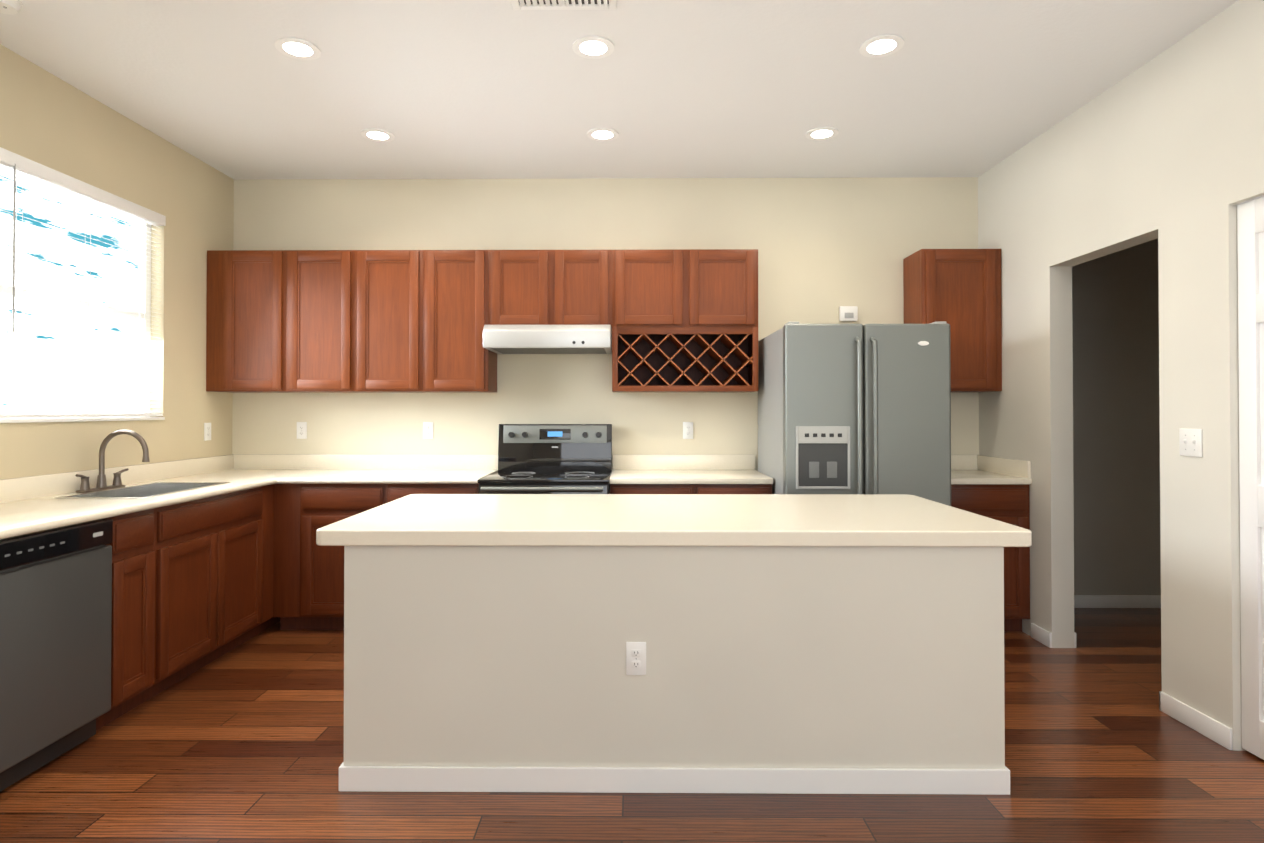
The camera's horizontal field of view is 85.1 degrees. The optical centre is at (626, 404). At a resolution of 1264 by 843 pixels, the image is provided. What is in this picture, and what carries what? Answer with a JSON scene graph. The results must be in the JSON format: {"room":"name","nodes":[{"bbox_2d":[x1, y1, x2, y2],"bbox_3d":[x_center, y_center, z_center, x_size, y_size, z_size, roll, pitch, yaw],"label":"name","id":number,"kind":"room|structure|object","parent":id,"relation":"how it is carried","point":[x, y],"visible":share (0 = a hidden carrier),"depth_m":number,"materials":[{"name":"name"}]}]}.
{"room":"kitchen","nodes":[
{"label":"kitchen","id":0,"kind":"room"},
{"bbox_2d":[0,44,233,479],"bbox_3d":[-2.807,-0.121,1.165,0.126,2.930,7.150,0,-1,1],"label":"wall","id":1,"kind":"structure","parent":0,"point":[49,120],"depth_m":3.93,"materials":[{"name":"paint"}]},
{"bbox_2d":[0,166,150,418],"bbox_3d":[-2.822,-0.514,3.504,0.045,1.198,1.078,0,-1,1],"label":"window","id":2,"kind":"structure","parent":1,"relation":"in","point":[35,295],"depth_m":4.00,"materials":[{"name":"white plastic"}]},
{"bbox_2d":[0,147,165,417],"bbox_3d":[-2.741,-0.524,3.503,0.064,1.176,1.072,0,-1,1],"label":"window blind","id":3,"kind":"object","parent":2,"relation":"attached to","point":[19,164],"visible":1,"depth_m":3.40,"materials":[{"name":"white paint"}]},
{"bbox_2d":[0,417,164,422],"bbox_3d":[-2.755,0.077,3.497,0.088,0.018,1.078,0,-1,1],"label":"window sill","id":4,"kind":"structure","parent":1,"relation":"attached to","point":[29,420],"depth_m":3.39,"materials":[{"name":"white paint"}]},
{"bbox_2d":[204,423,210,440],"bbox_3d":[-2.711,0.176,4.456,0.007,0.115,0.070,0,-1,1],"label":"outlet","id":5,"kind":"object","parent":1,"relation":"attached to","point":[207,431],"visible":1,"depth_m":4.45,"materials":[{"name":"white plastic"}]},
{"bbox_2d":[0,0,1238,179],"bbox_3d":[0.816,-1.636,1.147,7.372,0.100,7.402,0,-1,1],"label":"ceiling","id":6,"kind":"structure","parent":0,"point":[470,89],"depth_m":3.32,"materials":[{"name":"white paint"}]},
{"bbox_2d":[0,0,22,14],"bbox_3d":[-2.421,-1.551,2.660,0.136,0.039,0.136,0,-1,1],"label":"smoke detector","id":7,"kind":"object","parent":6,"relation":"attached to","point":[11,7],"visible":0.98,"depth_m":2.67,"materials":[{"name":"white plastic"}]},
{"bbox_2d":[275,37,320,59],"bbox_3d":[-1.448,-1.564,3.031,0.184,0.006,0.184,0,-1,1],"label":"recessed light","id":8,"kind":"object","parent":6,"relation":"in","point":[297,48],"visible":1,"depth_m":3.03,"materials":[{"name":"white paint"}]},
{"bbox_2d":[361,128,394,141],"bbox_3d":[-1.439,-1.555,3.981,0.184,0.006,0.184,0,-1,1],"label":"recessed light","id":9,"kind":"object","parent":6,"relation":"in","point":[376,135],"visible":0.98,"depth_m":3.98,"materials":[{"name":"white paint"}]},
{"bbox_2d":[511,0,616,9],"bbox_3d":[-0.247,-1.565,2.556,0.410,0.014,0.350,0,-1,1],"label":"ceiling vent","id":10,"kind":"object","parent":6,"relation":"in","point":[564,4],"visible":1,"depth_m":2.70,"materials":[{"name":"white paint"}]},
{"bbox_2d":[572,35,613,58],"bbox_3d":[-0.148,-1.565,3.020,0.184,0.006,0.184,0,-1,1],"label":"recessed light","id":11,"kind":"object","parent":6,"relation":"in","point":[593,47],"visible":1,"depth_m":3.01,"materials":[{"name":"white paint"}]},
{"bbox_2d":[587,127,618,140],"bbox_3d":[-0.139,-1.555,3.970,0.184,0.006,0.184,0,-1,1],"label":"recessed light","id":12,"kind":"object","parent":6,"relation":"in","point":[602,134],"visible":1,"depth_m":3.97,"materials":[{"name":"white paint"}]},
{"bbox_2d":[805,127,838,140],"bbox_3d":[1.121,-1.556,3.959,0.184,0.006,0.184,0,-1,1],"label":"recessed light","id":13,"kind":"object","parent":6,"relation":"in","point":[820,133],"visible":1,"depth_m":3.96,"materials":[{"name":"white paint"}]},
{"bbox_2d":[859,34,903,57],"bbox_3d":[1.112,-1.565,3.009,0.184,0.006,0.184,0,-1,1],"label":"recessed light","id":14,"kind":"object","parent":6,"relation":"in","point":[883,45],"visible":1,"depth_m":3.00,"materials":[{"name":"white paint"}]},
{"bbox_2d":[0,608,1263,842],"bbox_3d":[0.816,1.384,1.118,7.372,0.080,7.402,0,-1,1],"label":"floor","id":15,"kind":"structure","parent":0,"point":[242,742],"depth_m":2.43,"materials":[{"name":"brown wood"}]},
{"bbox_2d":[0,519,112,791],"bbox_3d":[-2.410,0.909,2.506,0.632,0.895,0.610,0,-1,1],"label":"dishwasher","id":16,"kind":"object","parent":15,"relation":"on","point":[55,633],"visible":0.98,"depth_m":2.52,"materials":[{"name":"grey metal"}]},
{"bbox_2d":[96,504,175,729],"bbox_3d":[-2.416,0.912,2.994,0.618,0.900,0.357,0,-1,1],"label":"base cabinet","id":17,"kind":"object","parent":15,"relation":"on","point":[143,626],"depth_m":3.01,"materials":[{"name":"brown wood"}]},
{"bbox_2d":[176,520,267,682],"bbox_3d":[-2.411,1.027,3.507,0.618,0.681,0.976,0,-1,1],"label":"base cabinet","id":18,"kind":"object","parent":15,"relation":"on","point":[198,584],"depth_m":3.55,"materials":[{"name":"brown wood"}]},
{"bbox_2d":[176,484,295,628],"bbox_3d":[-2.404,0.925,4.322,0.618,0.900,0.803,0,-1,1],"label":"base cabinet","id":19,"kind":"object","parent":15,"relation":"on","point":[274,503],"depth_m":4.12,"materials":[{"name":"brown wood"}]},
{"bbox_2d":[0,454,291,539],"bbox_3d":[-2.393,0.396,3.165,0.660,0.135,3.127,0,-1,1],"label":"countertop","id":20,"kind":"structure","parent":19,"relation":"on","point":[30,504],"depth_m":3.26,"materials":[{"name":"beige stone"}]},
{"bbox_2d":[75,429,149,492],"bbox_3d":[-2.541,0.278,3.474,0.266,0.304,0.336,0,-1,1],"label":"faucet","id":21,"kind":"object","parent":20,"relation":"on","point":[101,484],"visible":1,"depth_m":3.46,"materials":[{"name":"grey metal"}]},
{"bbox_2d":[54,482,231,497],"bbox_3d":[-2.399,0.529,3.470,0.416,0.204,0.686,0,-1,1],"label":"sink","id":22,"kind":"object","parent":20,"relation":"in","point":[148,490],"visible":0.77,"depth_m":3.66,"materials":[{"name":"silver metal"}]},
{"bbox_2d":[292,484,478,629],"bbox_3d":[-1.414,0.926,4.405,1.083,0.900,0.618,0,-1,1],"label":"base cabinet","id":23,"kind":"object","parent":15,"relation":"on","point":[319,569],"depth_m":4.11,"materials":[{"name":"brown wood"}]},
{"bbox_2d":[280,454,497,483],"bbox_3d":[-1.462,0.408,4.399,1.181,0.135,0.641,0,-1,1],"label":"countertop","id":24,"kind":"structure","parent":23,"relation":"on","point":[301,468],"depth_m":4.69,"materials":[{"name":"beige stone"}]},
{"bbox_2d":[477,424,611,493],"bbox_3d":[-0.486,0.752,4.320,0.768,1.245,0.742,0,-1,1],"label":"range","id":25,"kind":"object","parent":15,"relation":"on","point":[554,458],"visible":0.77,"depth_m":4.62,"materials":[{"name":"black metal"}]},
{"bbox_2d":[332,542,1015,794],"bbox_3d":[0.165,0.932,2.889,2.342,0.858,0.968,0,-1,1],"label":"kitchen island","id":26,"kind":"object","parent":15,"relation":"on","point":[824,643],"depth_m":2.42,"materials":[{"name":"beige paint"}]},
{"bbox_2d":[626,642,645,674],"bbox_3d":[0.032,0.891,2.416,0.070,0.115,0.007,0,-1,1],"label":"outlet","id":27,"kind":"object","parent":26,"relation":"attached to","point":[635,658],"visible":1,"depth_m":2.41,"materials":[{"name":"white plastic"}]},
{"bbox_2d":[316,494,1031,546],"bbox_3d":[0.164,0.474,2.937,2.526,0.057,1.062,0,-1,1],"label":"island countertop","id":28,"kind":"structure","parent":26,"relation":"on","point":[412,517],"depth_m":2.63,"materials":[{"name":"beige stone"}]},
{"bbox_2d":[610,484,771,493],"bbox_3d":[0.384,0.926,4.390,0.965,0.900,0.618,0,-1,1],"label":"base cabinet","id":29,"kind":"object","parent":15,"relation":"on","point":[614,488],"depth_m":4.09,"materials":[{"name":"brown wood"}]},
{"bbox_2d":[610,455,772,483],"bbox_3d":[0.385,0.408,4.391,0.968,0.135,0.624,0,-1,1],"label":"countertop","id":30,"kind":"structure","parent":29,"relation":"on","point":[627,469],"depth_m":4.61,"materials":[{"name":"beige stone"}]},
{"bbox_2d":[758,321,950,505],"bbox_3d":[1.332,0.460,4.188,0.910,1.827,0.940,0,-1,1],"label":"refrigerator","id":31,"kind":"object","parent":15,"relation":"on","point":[854,409],"visible":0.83,"depth_m":3.79,"materials":[{"name":"grey metal"}]},
{"bbox_2d":[951,484,1029,631],"bbox_3d":[2.098,0.925,4.374,0.587,0.900,0.618,0,-1,1],"label":"base cabinet","id":32,"kind":"object","parent":15,"relation":"on","point":[1007,503],"depth_m":4.07,"materials":[{"name":"brown wood"}]},
{"bbox_2d":[951,455,1031,483],"bbox_3d":[2.097,0.407,4.376,0.589,0.135,0.624,0,-1,1],"label":"countertop","id":33,"kind":"structure","parent":32,"relation":"on","point":[965,469],"depth_m":4.29,"materials":[{"name":"beige stone"}]},
{"bbox_2d":[232,177,1160,594],"bbox_3d":[0.848,-0.086,4.770,7.372,2.930,0.126,0,-1,1],"label":"wall","id":34,"kind":"structure","parent":0,"point":[826,249],"depth_m":4.72,"materials":[{"name":"beige paint"}]},
{"bbox_2d":[206,250,285,392],"bbox_3d":[-2.452,-0.538,4.579,0.517,0.910,0.318,0,-1,1],"label":"upper cabinet","id":35,"kind":"object","parent":34,"relation":"attached to","point":[246,327],"depth_m":4.43,"materials":[{"name":"brown wood"}]},
{"bbox_2d":[297,422,306,438],"bbox_3d":[-2.232,0.178,4.728,0.070,0.115,0.007,0,-1,1],"label":"electrical outlet","id":36,"kind":"object","parent":34,"relation":"attached to","point":[301,430],"visible":1,"depth_m":4.73,"materials":[{"name":"white plastic"}]},
{"bbox_2d":[286,250,421,392],"bbox_3d":[-1.753,-0.538,4.573,0.882,0.910,0.318,0,-1,1],"label":"upper cabinet","id":37,"kind":"object","parent":34,"relation":"attached to","point":[369,321],"depth_m":4.42,"materials":[{"name":"brown wood"}]},
{"bbox_2d":[423,422,432,438],"bbox_3d":[-1.363,0.178,4.720,0.070,0.115,0.007,0,-1,1],"label":"electrical outlet","id":38,"kind":"object","parent":34,"relation":"attached to","point":[427,430],"visible":1,"depth_m":4.72,"materials":[{"name":"white plastic"}]},
{"bbox_2d":[422,250,496,392],"bbox_3d":[-1.101,-0.538,4.567,0.422,0.910,0.318,0,-1,1],"label":"upper cabinet","id":39,"kind":"object","parent":34,"relation":"attached to","point":[455,283],"depth_m":4.42,"materials":[{"name":"brown wood"}]},
{"bbox_2d":[483,325,611,353],"bbox_3d":[-0.491,-0.419,4.467,0.784,0.150,0.505,0,-1,1],"label":"range hood","id":40,"kind":"object","parent":34,"relation":"attached to","point":[547,339],"visible":0.92,"depth_m":4.22,"materials":[{"name":"silver metal"}]},
{"bbox_2d":[490,250,613,328],"bbox_3d":[-0.492,-0.744,4.564,0.796,0.498,0.318,0,-1,1],"label":"upper cabinet","id":41,"kind":"object","parent":34,"relation":"attached to","point":[528,287],"depth_m":4.41,"materials":[{"name":"brown wood"}]},
{"bbox_2d":[612,329,673,388],"bbox_3d":[0.094,-0.304,4.565,0.376,0.383,0.297,0,-1,1],"label":"wine rack","id":42,"kind":"object","parent":34,"relation":"attached to","point":[641,358],"depth_m":4.70,"materials":[{"name":"brown wood"}]},
{"bbox_2d":[674,329,693,388],"bbox_3d":[0.278,-0.304,4.561,0.345,0.383,0.280,0,-1,1],"label":"wine rack","id":43,"kind":"object","parent":34,"relation":"attached to","point":[683,338],"depth_m":4.70,"materials":[{"name":"brown wood"}]},
{"bbox_2d":[614,249,757,328],"bbox_3d":[0.374,-0.745,4.556,0.937,0.498,0.318,0,-1,1],"label":"upper cabinet","id":44,"kind":"object","parent":34,"relation":"attached to","point":[662,288],"depth_m":4.40,"materials":[{"name":"brown wood"}]},
{"bbox_2d":[683,422,692,438],"bbox_3d":[0.417,0.178,4.704,0.070,0.115,0.007,0,-1,1],"label":"electrical outlet","id":45,"kind":"object","parent":34,"relation":"attached to","point":[687,430],"visible":1,"depth_m":4.70,"materials":[{"name":"white plastic"}]},
{"bbox_2d":[694,329,757,388],"bbox_3d":[0.645,-0.304,4.560,0.397,0.383,0.297,0,-1,1],"label":"wine rack","id":46,"kind":"object","parent":34,"relation":"attached to","point":[723,358],"depth_m":4.58,"materials":[{"name":"brown wood"}]},
{"bbox_2d":[839,306,857,320],"bbox_3d":[1.507,-0.617,4.689,0.120,0.100,0.033,0,-1,1],"label":"thermostat","id":47,"kind":"object","parent":34,"relation":"attached to","point":[848,313],"visible":1,"depth_m":4.68,"materials":[{"name":"white plastic"}]},
{"bbox_2d":[903,249,1001,391],"bbox_3d":[2.139,-0.539,4.538,0.507,0.910,0.318,0,-1,1],"label":"upper cabinet","id":48,"kind":"object","parent":34,"relation":"attached to","point":[961,288],"depth_m":4.39,"materials":[{"name":"brown wood"}]},
{"bbox_2d":[1074,595,1160,607],"bbox_3d":[3.467,1.335,4.663,1.877,0.085,0.013,0,-1,1],"label":"baseboard","id":49,"kind":"structure","parent":34,"relation":"attached to","point":[1080,601],"depth_m":4.66,"materials":[{"name":"white paint"}]},
{"bbox_2d":[978,0,1263,750],"bbox_3d":[2.429,-0.121,1.118,0.126,2.930,7.150,0,-1,1],"label":"wall","id":50,"kind":"structure","parent":0,"point":[1166,147],"depth_m":3.04,"materials":[{"name":"paint"}]},
{"bbox_2d":[1179,429,1202,456],"bbox_3d":[2.373,0.161,2.906,0.015,0.115,0.116,0,-1,1],"label":"switch plate","id":51,"kind":"object","parent":50,"relation":"attached to","point":[1190,442],"visible":1,"depth_m":2.90,"materials":[{"name":"white plastic"}]},
{"bbox_2d":[1159,691,1232,749],"bbox_3d":[2.375,1.318,2.888,0.012,0.085,0.365,0,-1,1],"label":"baseboard","id":52,"kind":"structure","parent":50,"relation":"attached to","point":[1216,731],"depth_m":2.86,"materials":[{"name":"white paint"}]},
{"bbox_2d":[1236,195,1263,759],"bbox_3d":[2.410,0.275,2.335,0.068,2.137,0.754,0,-1,1],"label":"closet door","id":53,"kind":"structure","parent":50,"relation":"in","point":[1250,230],"depth_m":2.66,"materials":[{"name":"white paint"}]},
{"label":"outside","id":54,"kind":"structure","parent":0,"visible":0},
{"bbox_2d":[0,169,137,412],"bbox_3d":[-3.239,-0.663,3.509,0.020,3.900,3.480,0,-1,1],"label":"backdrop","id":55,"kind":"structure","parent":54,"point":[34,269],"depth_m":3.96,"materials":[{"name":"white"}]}
]}

